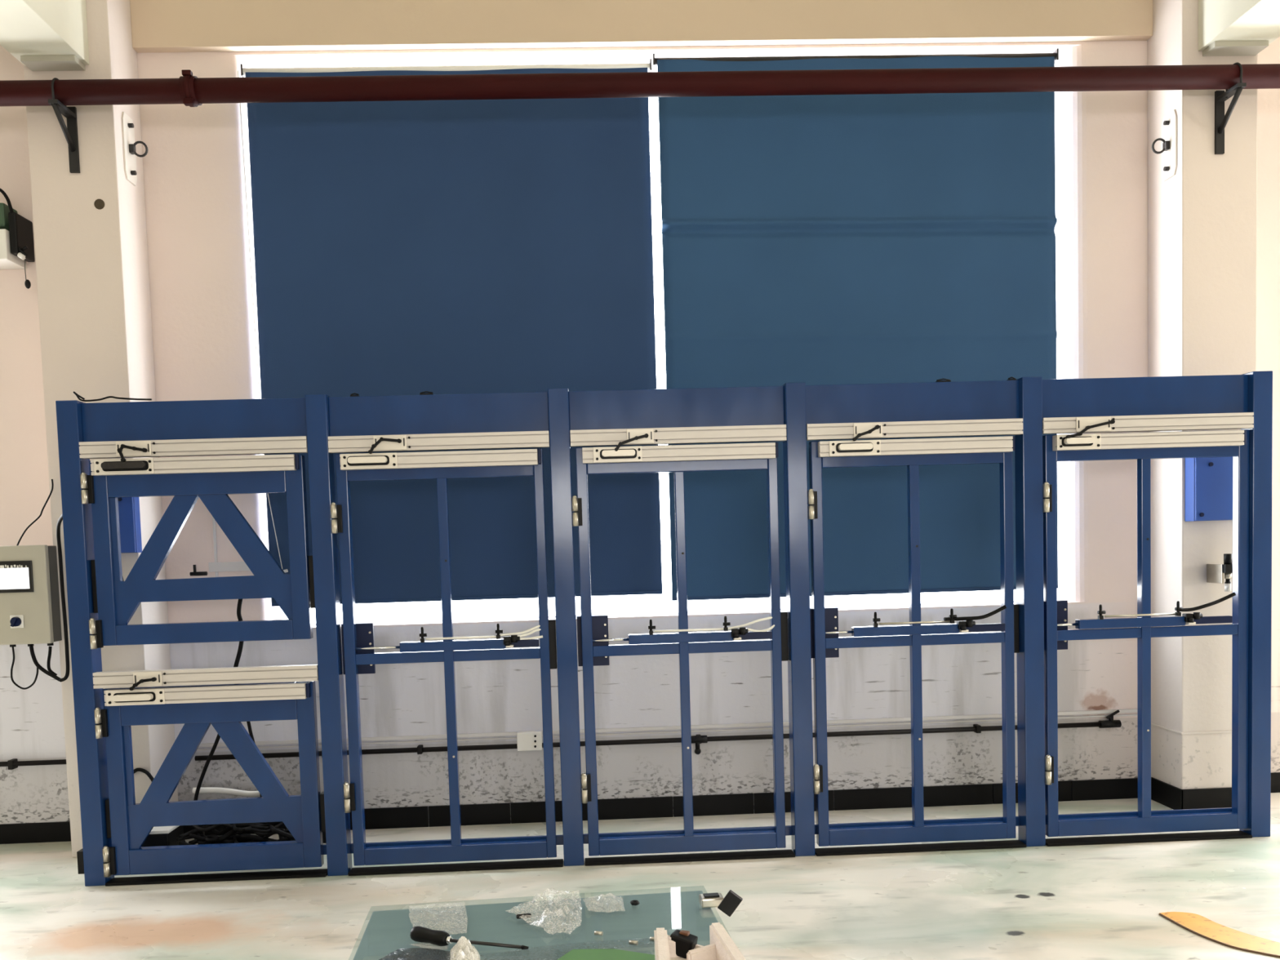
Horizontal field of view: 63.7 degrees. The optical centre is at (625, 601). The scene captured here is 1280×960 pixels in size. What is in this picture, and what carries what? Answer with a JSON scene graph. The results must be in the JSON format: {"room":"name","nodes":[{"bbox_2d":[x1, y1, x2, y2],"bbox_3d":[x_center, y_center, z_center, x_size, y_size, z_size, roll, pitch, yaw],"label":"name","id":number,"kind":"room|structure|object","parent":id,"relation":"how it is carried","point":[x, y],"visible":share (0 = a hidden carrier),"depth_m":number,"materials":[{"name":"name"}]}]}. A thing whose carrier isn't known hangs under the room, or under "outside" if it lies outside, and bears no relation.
{"room":"testing laboratory","nodes":[
{"label":"testing laboratory","id":0,"kind":"room"},
{"bbox_2d":[23,0,177,857],"bbox_3d":[-2.528,-1.094,4.957,0.395,4.620,0.306,-2,3,-2],"label":"pillar","id":1,"kind":"structure","parent":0,"point":[92,273],"depth_m":4.80,"materials":[{"name":"beige paint"}]},
{"bbox_2d":[0,544,62,647],"bbox_3d":[-2.864,-0.023,4.779,0.397,0.470,0.141,-2,3,-2],"label":"control box","id":2,"kind":"object","parent":1,"relation":"attached to","point":[30,611],"visible":1,"depth_m":4.75,"materials":[{"name":"grey metal"}]},
{"bbox_2d":[9,614,24,628],"bbox_3d":[-2.805,0.093,4.735,0.060,0.060,0.035,-2,3,-2],"label":"switch","id":3,"kind":"object","parent":2,"relation":"attached to","point":[16,621],"depth_m":4.74,"materials":[{"name":"blue plastic"}]},
{"bbox_2d":[10,647,38,689],"bbox_3d":[-2.813,0.309,4.819,0.130,0.205,0.008,-2,3,-2],"label":"cable","id":4,"kind":"object","parent":2,"relation":"hanging from","point":[13,650],"visible":1,"depth_m":4.82,"materials":[{"name":"black rubber"}]},
{"bbox_2d":[16,479,53,545],"bbox_3d":[-2.724,-0.408,4.748,0.186,0.308,0.007,-2,3,-2],"label":"wire","id":5,"kind":"object","parent":2,"relation":"on","point":[52,483],"visible":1,"depth_m":4.75,"materials":[{"name":"black rubber"}]},
{"bbox_2d":[29,645,60,681],"bbox_3d":[-2.709,0.290,4.810,0.135,0.170,0.017,-2,3,-2],"label":"cable","id":6,"kind":"object","parent":2,"relation":"hanging from","point":[31,648],"visible":0.98,"depth_m":4.80,"materials":[{"name":"black rubber"}]},
{"bbox_2d":[46,646,57,675],"bbox_3d":[-2.696,0.281,4.837,0.043,0.143,0.014,-2,3,-2],"label":"cable","id":7,"kind":"object","parent":2,"relation":"hanging from","point":[48,663],"visible":1,"depth_m":4.83,"materials":[{"name":"black rubber"}]},
{"bbox_2d":[0,0,89,65],"bbox_3d":[-2.418,-2.641,-0.464,0.294,0.930,10.351,-2,3,-2],"label":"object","id":8,"kind":"structure","parent":1,"relation":"attached to","point":[27,27],"depth_m":4.48,"materials":[{"name":"white paint"}]},
{"bbox_2d":[20,54,85,71],"bbox_3d":[-2.598,-2.446,4.676,0.240,0.025,0.100,-2,3,-2],"label":"trim","id":9,"kind":"structure","parent":1,"relation":"attached to","point":[70,62],"depth_m":4.65,"materials":[{"name":"white paint"}]},
{"bbox_2d":[48,77,79,173],"bbox_3d":[-2.540,-2.161,4.656,0.042,0.374,0.176,-2,3,-2],"label":"bracket","id":10,"kind":"object","parent":1,"relation":"attached to","point":[70,132],"visible":0.79,"depth_m":4.72,"materials":[{"name":"black metal"}]},
{"bbox_2d":[0,63,1279,106],"bbox_3d":[0.246,-2.373,4.727,12.000,0.148,0.132,-2,3,-2],"label":"pipe","id":11,"kind":"object","parent":10,"relation":"attached to","point":[188,90],"visible":1,"depth_m":4.68,"materials":[{"name":"brown metal"}]},
{"bbox_2d":[93,199,104,209],"bbox_3d":[-2.434,-1.840,4.768,0.048,0.047,0.006,-2,3,-2],"label":"plug","id":12,"kind":"object","parent":1,"relation":"attached to","point":[99,204],"visible":1,"depth_m":4.76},
{"bbox_2d":[118,497,142,553],"bbox_3d":[-2.350,-0.397,4.811,0.134,0.340,0.077,-2,3,-2],"label":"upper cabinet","id":13,"kind":"object","parent":1,"relation":"attached to","point":[128,507],"visible":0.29,"depth_m":4.79,"materials":[{"name":"blue metal"}]},
{"bbox_2d":[121,111,147,186],"bbox_3d":[-2.316,-2.152,4.896,0.091,0.310,0.120,-2,3,-2],"label":"plate","id":14,"kind":"object","parent":1,"relation":"attached to","point":[129,144],"visible":1,"depth_m":4.88,"materials":[{"name":"metal"}]},
{"bbox_2d":[233,599,244,666],"bbox_3d":[-1.807,0.162,4.800,0.067,0.358,0.020,-2,3,-2],"label":"hose","id":15,"kind":"object","parent":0,"point":[240,601],"visible":0.55,"depth_m":4.79,"materials":[{"name":"black rubber"}]},
{"bbox_2d":[0,36,1279,826],"bbox_3d":[-0.888,-1.163,5.302,16.700,4.620,0.260,-2,3,-2],"label":"wall","id":16,"kind":"structure","parent":0,"point":[202,316],"depth_m":5.26,"materials":[{"name":"beige paint"}]},
{"bbox_2d":[0,188,35,288],"bbox_3d":[-2.967,-1.748,4.969,0.213,0.495,0.177,-2,3,-2],"label":"wall fixture","id":17,"kind":"object","parent":16,"relation":"attached to","point":[16,234],"visible":1,"depth_m":4.93,"materials":[{"name":"black plastic"}]},
{"bbox_2d":[0,758,66,769],"bbox_3d":[-4.685,0.868,5.108,3.970,0.047,0.051,-2,3,-2],"label":"pipe","id":18,"kind":"object","parent":16,"relation":"attached to","point":[13,763],"visible":0.89,"depth_m":5.15,"materials":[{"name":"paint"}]},
{"bbox_2d":[0,821,71,844],"bbox_3d":[-5.908,1.265,5.101,6.500,0.100,0.012,-2,3,-2],"label":"baseboard","id":19,"kind":"structure","parent":16,"relation":"attached to","point":[46,832],"depth_m":5.21,"materials":[{"name":"black tile"}]},
{"bbox_2d":[189,564,207,575],"bbox_3d":[-2.123,-0.158,5.143,0.080,0.054,0.070,-2,3,-2],"label":"tap","id":20,"kind":"object","parent":16,"relation":"attached to","point":[194,573],"visible":1,"depth_m":5.11,"materials":[{"name":"black plastic"}]},
{"bbox_2d":[212,516,218,577],"bbox_3d":[-2.060,-0.343,5.166,0.012,0.450,0.015,-2,3,-2],"label":"conduit","id":21,"kind":"object","parent":16,"relation":"attached to","point":[213,518],"visible":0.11,"depth_m":5.16,"materials":[{"name":"plastic"}]},
{"bbox_2d":[208,561,250,572],"bbox_3d":[-1.949,-0.177,5.176,0.282,0.048,0.016,-2,3,-2],"label":"strip","id":22,"kind":"object","parent":16,"relation":"attached to","point":[225,566],"visible":0.56,"depth_m":5.17,"materials":[{"name":"plastic"}]},
{"bbox_2d":[237,58,662,606],"bbox_3d":[-0.834,-1.327,5.123,2.010,2.645,0.083,-2,3,-2],"label":"roller blind","id":23,"kind":"object","parent":16,"relation":"attached to","point":[405,247],"visible":0.69,"depth_m":5.11,"materials":[{"name":"blue fabric"}]},
{"bbox_2d":[516,730,542,751],"bbox_3d":[-0.488,0.712,5.264,0.126,0.094,0.053,-2,3,-2],"label":"box","id":24,"kind":"object","parent":16,"relation":"attached to","point":[526,740],"visible":1,"depth_m":5.24,"materials":[{"name":"white plastic"}]},
{"bbox_2d":[129,0,1152,53],"bbox_3d":[0.121,-3.127,5.076,5.037,0.735,0.055,-2,3,-2],"label":"ceiling beam","id":25,"kind":"structure","parent":16,"relation":"attached to","point":[157,25],"depth_m":5.06,"materials":[{"name":"beige paint"}]},
{"bbox_2d":[194,710,1121,760],"bbox_3d":[0.206,0.716,5.290,4.754,0.149,0.057,-2,3,-2],"label":"pipe","id":26,"kind":"object","parent":16,"relation":"attached to","point":[697,740],"visible":0.77,"depth_m":5.28,"materials":[{"name":"paint"}]},
{"bbox_2d":[1098,710,1121,728],"bbox_3d":[2.527,0.612,5.369,0.105,0.092,0.040,-2,3,-2],"label":"tap","id":27,"kind":"object","parent":26,"relation":"on","point":[1108,723],"depth_m":5.36,"materials":[{"name":"black plastic"}]},
{"bbox_2d":[182,777,1137,835],"bbox_3d":[0.247,1.062,5.333,5.034,0.106,0.012,-2,3,-2],"label":"baseboard","id":28,"kind":"structure","parent":16,"relation":"attached to","point":[1108,788],"depth_m":5.34,"materials":[{"name":"black tile"}]},
{"bbox_2d":[312,600,1016,625],"bbox_3d":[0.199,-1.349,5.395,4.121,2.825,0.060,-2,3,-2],"label":"window sill","id":29,"kind":"structure","parent":16,"relation":"in","point":[1015,601],"depth_m":5.46,"materials":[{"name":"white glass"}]},
{"bbox_2d":[196,708,1137,751],"bbox_3d":[0.235,0.660,5.309,4.997,0.036,0.014,-2,3,-2],"label":"pipe","id":30,"kind":"object","parent":16,"relation":"attached to","point":[1131,710],"visible":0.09,"depth_m":5.31,"materials":[{"name":"plastic"}]},
{"bbox_2d":[652,48,1058,600],"bbox_3d":[1.194,-1.388,5.208,2.036,2.707,0.066,-2,3,-2],"label":"roller blind","id":31,"kind":"object","parent":16,"relation":"attached to","point":[872,238],"visible":0.68,"depth_m":5.18,"materials":[{"name":"blue fabric"}]},
{"bbox_2d":[1270,772,1279,792],"bbox_3d":[5.330,0.898,5.524,4.395,0.106,0.012,-2,3,-2],"label":"baseboard","id":32,"kind":"structure","parent":16,"relation":"attached to","point":[1275,776],"depth_m":5.45,"materials":[{"name":"black tile"}]},
{"bbox_2d":[0,792,1279,959],"bbox_3d":[-0.528,1.498,0.017,16.850,0.120,11.307,-2,3,-2],"label":"floor","id":33,"kind":"structure","parent":0,"point":[1097,901],"depth_m":4.13,"materials":[{"name":"beige concrete"}]},
{"bbox_2d":[133,768,186,842],"bbox_3d":[-2.230,0.987,4.921,0.254,0.396,0.016,-2,3,-2],"label":"hose","id":34,"kind":"object","parent":33,"relation":"on","point":[145,771],"visible":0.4,"depth_m":4.90,"materials":[{"name":"black rubber"}]},
{"bbox_2d":[141,825,183,846],"bbox_3d":[-2.159,1.130,4.800,0.142,0.176,0.187,-2,3,-2],"label":"junction box","id":35,"kind":"object","parent":33,"relation":"on","point":[158,836],"visible":0.26,"depth_m":4.71,"materials":[{"name":"black plastic"}]},
{"bbox_2d":[198,824,204,835],"bbox_3d":[-1.883,1.075,4.918,0.318,0.257,0.030,-2,3,-2],"label":"trestle","id":36,"kind":"object","parent":33,"relation":"on","point":[199,825],"visible":0.02,"depth_m":4.90,"materials":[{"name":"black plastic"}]},
{"bbox_2d":[191,786,260,796],"bbox_3d":[-1.888,0.908,4.908,0.338,0.055,0.028,-2,3,-2],"label":"tube","id":37,"kind":"object","parent":36,"relation":"on","point":[202,789],"visible":0.73,"depth_m":4.90,"materials":[{"name":"white plastic"}]},
{"bbox_2d":[176,821,294,845],"bbox_3d":[-1.754,1.102,4.787,0.603,0.197,0.196,-2,3,-2],"label":"heap","id":38,"kind":"object","parent":33,"relation":"on","point":[264,830],"visible":0.41,"depth_m":4.75,"materials":[{"name":"black rubber"}]},
{"bbox_2d":[193,733,220,800],"bbox_3d":[-1.909,0.712,4.777,0.225,0.513,0.017,-2,3,-2],"label":"hose","id":39,"kind":"object","parent":38,"relation":"on","point":[218,737],"visible":0.59,"depth_m":4.77,"materials":[{"name":"black rubber"}]},
{"bbox_2d":[246,721,262,823],"bbox_3d":[-1.743,0.715,4.833,0.070,0.676,0.016,-2,3,-2],"label":"hose","id":40,"kind":"object","parent":38,"relation":"on","point":[249,726],"visible":0.16,"depth_m":4.82,"materials":[{"name":"black rubber"}]},
{"bbox_2d":[285,826,326,843],"bbox_3d":[-1.563,1.109,5.083,0.200,0.150,0.100,-2,3,-2],"label":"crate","id":41,"kind":"object","parent":33,"relation":"on","point":[323,833],"visible":0.04,"depth_m":5.04,"materials":[{"name":"black plastic"}]},
{"bbox_2d":[353,890,718,959],"bbox_3d":[-0.109,0.992,1.573,0.678,0.692,1.146,-2,3,-5],"label":"work table","id":42,"kind":"object","parent":33,"relation":"on","point":[386,931],"visible":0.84,"depth_m":1.98,"materials":[{"name":"teal glass"}]},
{"bbox_3d":[-0.120,0.642,1.553,0.751,0.008,1.192,-2,3,-2],"label":"sheet","id":43,"kind":"object","parent":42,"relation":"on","visible":0},
{"bbox_2d":[378,947,450,959],"bbox_3d":[-0.357,0.628,1.792,0.157,0.004,0.144,-2,3,-2],"label":"bag","id":44,"kind":"object","parent":43,"relation":"on","point":[421,953],"visible":1,"depth_m":1.83,"materials":[{"name":"clear plastic"}]},
{"bbox_2d":[411,943,447,949],"bbox_3d":[-0.353,0.624,1.871,0.078,0.003,0.030,0,4,30],"label":"strip","id":45,"kind":"object","parent":43,"relation":"on","point":[413,944],"visible":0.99,"depth_m":1.86,"materials":[{"name":"clear plastic"}]},
{"bbox_2d":[408,902,467,934],"bbox_3d":[-0.365,0.614,2.007,0.112,0.008,0.185,-2,3,-12],"label":"plastic bag","id":46,"kind":"object","parent":43,"relation":"on","point":[443,913],"visible":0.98,"depth_m":2.01,"materials":[{"name":"clear plastic"}]},
{"bbox_2d":[449,936,479,959],"bbox_3d":[-0.282,0.611,1.807,0.052,0.031,0.120,-2,3,-9],"label":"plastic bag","id":47,"kind":"object","parent":43,"relation":"on","point":[463,949],"visible":1,"depth_m":1.81,"materials":[{"name":"white plastic"}]},
{"bbox_2d":[409,925,528,949],"bbox_3d":[-0.287,0.612,1.860,0.230,0.028,0.037,-1,3,19],"label":"screwdriver","id":48,"kind":"object","parent":43,"relation":"on","point":[419,934],"visible":0.99,"depth_m":1.86,"materials":[{"name":"black plastic"}]},
{"bbox_2d":[515,913,531,919],"bbox_3d":[-0.197,0.609,1.995,0.030,0.008,0.010,-2,3,-11],"label":"grommet","id":49,"kind":"object","parent":43,"relation":"on","point":[517,916],"visible":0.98,"depth_m":1.99,"materials":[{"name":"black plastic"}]},
{"bbox_2d":[505,888,582,934],"bbox_3d":[-0.160,0.595,2.018,0.151,0.033,0.244,-2,3,-2],"label":"plastic bag","id":50,"kind":"object","parent":43,"relation":"on","point":[575,898],"visible":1,"depth_m":2.00,"materials":[{"name":"clear plastic"}]},
{"bbox_2d":[480,938,654,959],"bbox_3d":[-0.092,0.621,1.797,0.321,0.002,0.133,-2,3,-12],"label":"bag","id":51,"kind":"object","parent":43,"relation":"on","point":[633,939],"visible":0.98,"depth_m":1.83,"materials":[{"name":"clear plastic"}]},
{"bbox_2d":[628,939,638,945],"bbox_3d":[0.015,0.612,1.849,0.015,0.008,0.008,0,3,21],"label":"screw","id":52,"kind":"object","parent":51,"relation":"on","point":[630,942],"visible":1,"depth_m":1.85,"materials":[{"name":"metal"}]},
{"bbox_2d":[594,930,603,935],"bbox_3d":[-0.049,0.611,1.898,0.015,0.008,0.008,0,3,21],"label":"screw","id":53,"kind":"object","parent":43,"relation":"on","point":[596,932],"visible":1,"depth_m":1.90,"materials":[{"name":"metal"}]},
{"bbox_2d":[582,893,625,912],"bbox_3d":[-0.043,0.598,2.059,0.084,0.015,0.105,-2,3,-2],"label":"plastic bag","id":54,"kind":"object","parent":43,"relation":"on","point":[601,895],"visible":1,"depth_m":2.04,"materials":[{"name":"clear plastic"}]},
{"bbox_2d":[557,948,654,959],"bbox_3d":[-0.033,0.619,1.748,0.189,0.002,0.143,-2,3,4],"label":"card","id":55,"kind":"object","parent":43,"relation":"on","point":[597,953],"visible":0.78,"depth_m":1.79,"materials":[{"name":"green paper"}]},
{"bbox_2d":[630,899,639,905],"bbox_3d":[0.019,0.602,2.056,0.019,0.006,0.019,-2,3,-2],"label":"nut","id":56,"kind":"object","parent":43,"relation":"on","point":[634,902],"visible":1,"depth_m":2.05,"materials":[{"name":"black metal"}]},
{"bbox_2d":[653,922,746,959],"bbox_3d":[0.120,0.588,1.661,0.148,0.071,0.234,-2,3,-2],"label":"foam box","id":57,"kind":"object","parent":43,"relation":"on","point":[722,946],"visible":0.98,"depth_m":1.71,"materials":[{"name":"beige plastic"}]},
{"bbox_2d":[670,928,697,958],"bbox_3d":[0.099,0.589,1.769,0.046,0.041,0.030,0,4,26],"label":"motor","id":58,"kind":"object","parent":57,"relation":"in","point":[685,941],"visible":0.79,"depth_m":1.76,"materials":[{"name":"black plastic"}]},
{"bbox_2d":[698,889,742,916],"bbox_3d":[0.183,0.577,2.008,0.051,0.052,0.109,-3,3,-22],"label":"case","id":59,"kind":"object","parent":43,"relation":"on","point":[731,900],"visible":1,"depth_m":1.97,"materials":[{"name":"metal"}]},
{"bbox_2d":[698,892,723,907],"bbox_3d":[0.171,0.590,2.039,0.047,0.021,0.036,-2,3,-2],"label":"tray","id":60,"kind":"object","parent":59,"relation":"on","point":[705,900],"depth_m":2.02,"materials":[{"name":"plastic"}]},
{"bbox_2d":[55,370,1272,886],"bbox_3d":[0.260,0.107,4.544,5.302,2.100,0.148,-2,3,-2],"label":"rig","id":61,"kind":"object","parent":33,"relation":"on","point":[101,606],"visible":1,"depth_m":4.52,"materials":[{"name":"blue paint"}]},
{"bbox_2d":[56,514,69,682],"bbox_3d":[-2.504,-0.020,4.632,0.043,0.790,0.331,-5,4,-43],"label":"cable","id":62,"kind":"object","parent":61,"relation":"attached to","point":[59,522],"visible":0.85,"depth_m":4.74,"materials":[{"name":"black rubber"}]},
{"bbox_2d":[76,848,84,874],"bbox_3d":[-2.373,1.136,4.511,0.026,0.100,0.060,-2,3,-2],"label":"block","id":63,"kind":"object","parent":61,"relation":"attached to","point":[80,853],"visible":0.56,"depth_m":4.48,"materials":[{"name":"black plastic"}]},
{"bbox_2d":[72,391,151,401],"bbox_3d":[-2.195,-0.879,4.419,0.310,0.040,0.048,-2,3,-13],"label":"wire","id":64,"kind":"object","parent":61,"relation":"on","point":[78,397],"visible":1,"depth_m":4.42,"materials":[{"name":"black rubber"}]},
{"bbox_2d":[350,392,359,396],"bbox_3d":[-1.176,-0.899,4.478,0.037,0.019,0.033,-2,3,-2],"label":"clip","id":65,"kind":"object","parent":61,"relation":"on","point":[352,394],"visible":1,"depth_m":4.46,"materials":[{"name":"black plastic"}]},
{"bbox_2d":[419,391,433,395],"bbox_3d":[-0.866,-0.909,4.489,0.056,0.019,0.033,-2,3,-2],"label":"clip","id":66,"kind":"object","parent":61,"relation":"on","point":[428,392],"visible":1,"depth_m":4.47,"materials":[{"name":"black plastic"}]},
{"bbox_2d":[935,377,951,382],"bbox_3d":[1.414,-0.983,4.575,0.061,0.019,0.033,-2,3,-2],"label":"clip","id":67,"kind":"object","parent":61,"relation":"on","point":[940,380],"visible":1,"depth_m":4.56,"materials":[{"name":"black plastic"}]},
{"bbox_2d":[1006,377,1016,380],"bbox_3d":[1.721,-0.993,4.587,0.032,0.019,0.033,-2,3,-2],"label":"clip","id":68,"kind":"object","parent":61,"relation":"on","point":[1013,378],"visible":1,"depth_m":4.57,"materials":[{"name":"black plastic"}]},
{"bbox_2d":[1158,911,1279,957],"bbox_3d":[2.130,1.157,3.532,0.222,0.007,0.611,-4,4,-36],"label":"floor marking","id":69,"kind":"structure","parent":33,"relation":"on","point":[1201,926],"depth_m":3.57,"materials":[{"name":"yellow paint"}]},
{"bbox_2d":[1147,0,1257,789],"bbox_3d":[2.887,-1.270,5.161,0.373,4.620,0.306,-2,3,-2],"label":"pillar","id":70,"kind":"structure","parent":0,"point":[1202,220],"depth_m":5.06,"materials":[{"name":"beige paint"}]},
{"bbox_2d":[1151,109,1177,181],"bbox_3d":[2.627,-2.234,5.047,0.091,0.310,0.120,-2,3,-2],"label":"plate","id":71,"kind":"object","parent":70,"relation":"attached to","point":[1169,125],"visible":1,"depth_m":5.04,"materials":[{"name":"metal"}]},
{"bbox_2d":[1151,777,1231,809],"bbox_3d":[2.954,0.979,5.276,0.395,0.116,0.306,-2,3,-2],"label":"baseboard","id":72,"kind":"structure","parent":70,"relation":"attached to","point":[1170,796],"depth_m":5.12,"materials":[{"name":"black tile"}]},
{"bbox_2d":[1151,722,1231,734],"bbox_3d":[2.945,0.640,5.266,0.385,0.010,0.312,-2,3,-2],"label":"trim","id":73,"kind":"structure","parent":70,"relation":"attached to","point":[1153,724],"depth_m":5.11,"materials":[{"name":"beige paint"}]},
{"bbox_2d":[1184,457,1232,521],"bbox_3d":[2.881,-0.575,4.997,0.280,0.360,0.097,-2,3,-2],"label":"panel","id":74,"kind":"object","parent":70,"relation":"attached to","point":[1208,482],"visible":0.49,"depth_m":4.96,"materials":[{"name":"blue metal"}]},
{"bbox_2d":[1206,553,1232,591],"bbox_3d":[2.894,-0.142,5.000,0.054,0.181,0.141,-2,3,-2],"label":"air regulator","id":75,"kind":"object","parent":70,"relation":"attached to","point":[1215,572],"visible":0.95,"depth_m":4.95,"materials":[{"name":"grey metal"}]},
{"bbox_2d":[1224,583,1231,591],"bbox_3d":[2.901,-0.069,4.953,0.028,0.039,0.027,-2,3,-2],"label":"bowl","id":76,"kind":"object","parent":75,"relation":"on","point":[1227,586],"depth_m":4.94,"materials":[{"name":"plastic"}]},
{"bbox_2d":[1214,62,1246,154],"bbox_3d":[2.857,-2.336,4.860,0.042,0.374,0.176,-2,3,-2],"label":"bracket","id":77,"kind":"object","parent":70,"relation":"attached to","point":[1221,120],"visible":0.86,"depth_m":4.93,"materials":[{"name":"black metal"}]},
{"bbox_2d":[1202,40,1268,56],"bbox_3d":[2.895,-2.624,4.883,0.260,0.025,0.100,-2,3,-2],"label":"trim","id":78,"kind":"structure","parent":70,"relation":"attached to","point":[1218,48],"depth_m":4.86,"materials":[{"name":"white paint"}]},
{"bbox_2d":[1198,0,1279,50],"bbox_3d":[3.087,-2.819,-0.257,0.311,0.930,10.351,-2,3,-2],"label":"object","id":79,"kind":"structure","parent":70,"relation":"attached to","point":[1218,20],"depth_m":4.73,"materials":[{"name":"white paint"}]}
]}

